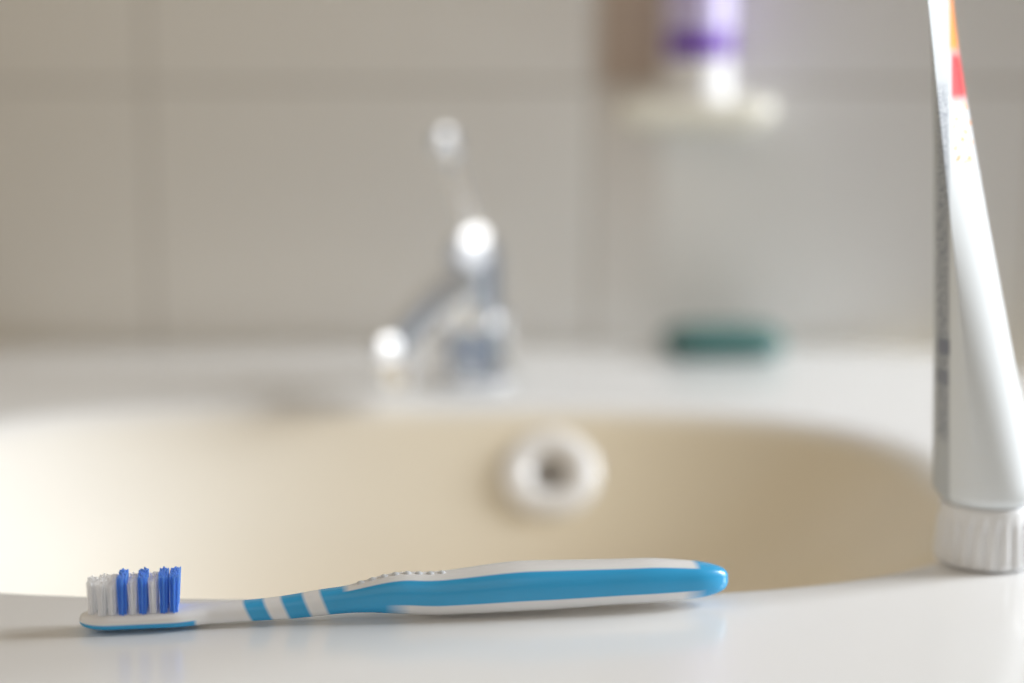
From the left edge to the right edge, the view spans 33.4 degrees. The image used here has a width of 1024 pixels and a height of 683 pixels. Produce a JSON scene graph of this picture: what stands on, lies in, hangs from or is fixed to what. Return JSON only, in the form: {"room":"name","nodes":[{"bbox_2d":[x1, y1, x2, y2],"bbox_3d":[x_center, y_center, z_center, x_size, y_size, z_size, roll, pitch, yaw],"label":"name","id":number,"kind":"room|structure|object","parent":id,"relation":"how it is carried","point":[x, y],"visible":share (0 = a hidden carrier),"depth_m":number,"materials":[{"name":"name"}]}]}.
{"room":"bathroom","nodes":[
{"label":"bathroom","id":0,"kind":"room"},
{"bbox_2d":[0,0,1023,378],"bbox_3d":[0.000,-0.345,1.040,3.200,2.500,0.001,0,9,0],"label":"wall","id":1,"kind":"structure","parent":0,"point":[173,172],"depth_m":1.08,"materials":[{"name":"tile"}]},
{"bbox_2d":[0,346,1023,682],"bbox_3d":[-0.050,0.142,0.765,0.690,0.180,0.680,0,9,0],"label":"sink","id":2,"kind":"object","parent":1,"relation":"attached to","point":[804,474],"visible":0.77,"depth_m":0.84,"materials":[{"name":"ceramic"}]},
{"bbox_2d":[79,558,727,629],"bbox_3d":[-0.031,0.077,0.535,0.204,0.017,0.018,-1,9,-8],"label":"toothbrush","id":3,"kind":"object","parent":2,"relation":"on","point":[121,601],"visible":1,"depth_m":0.53,"materials":[{"name":"plastic"}]},
{"bbox_2d":[371,127,516,387],"bbox_3d":[-0.036,-0.044,0.918,0.048,0.141,0.129,5,10,30],"label":"faucet","id":4,"kind":"object","parent":2,"relation":"on","point":[466,296],"visible":1,"depth_m":0.93,"materials":[{"name":"silver metal"}]},
{"bbox_2d":[660,323,784,358],"bbox_3d":[0.128,-0.001,1.039,0.074,0.018,0.046,-1,9,-4],"label":"soap bar","id":5,"kind":"object","parent":2,"relation":"on","point":[691,340],"visible":1,"depth_m":1.02,"materials":[{"name":"teal"}]},
{"bbox_2d":[928,0,1023,571],"bbox_3d":[0.161,-0.034,0.583,0.044,0.222,0.054,4,9,23],"label":"toothpaste tube","id":6,"kind":"object","parent":2,"relation":"on","point":[978,413],"visible":1,"depth_m":0.58,"materials":[{"name":"white plastic"}]},
{"bbox_2d":[614,96,773,130],"bbox_3d":[0.110,-0.139,1.041,0.094,0.022,0.060,0,9,0],"label":"shelf","id":7,"kind":"object","parent":1,"relation":"attached to","point":[634,113],"visible":0.98,"depth_m":1.01,"materials":[{"name":"white ceramic"}]},
{"bbox_2d":[666,0,732,101],"bbox_3d":[0.113,-0.202,1.025,0.040,0.123,0.040,0,9,0],"label":"lotion bottle","id":8,"kind":"object","parent":7,"relation":"on","point":[699,32],"visible":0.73,"depth_m":1.01,"materials":[{"name":"white plastic"}]}
]}

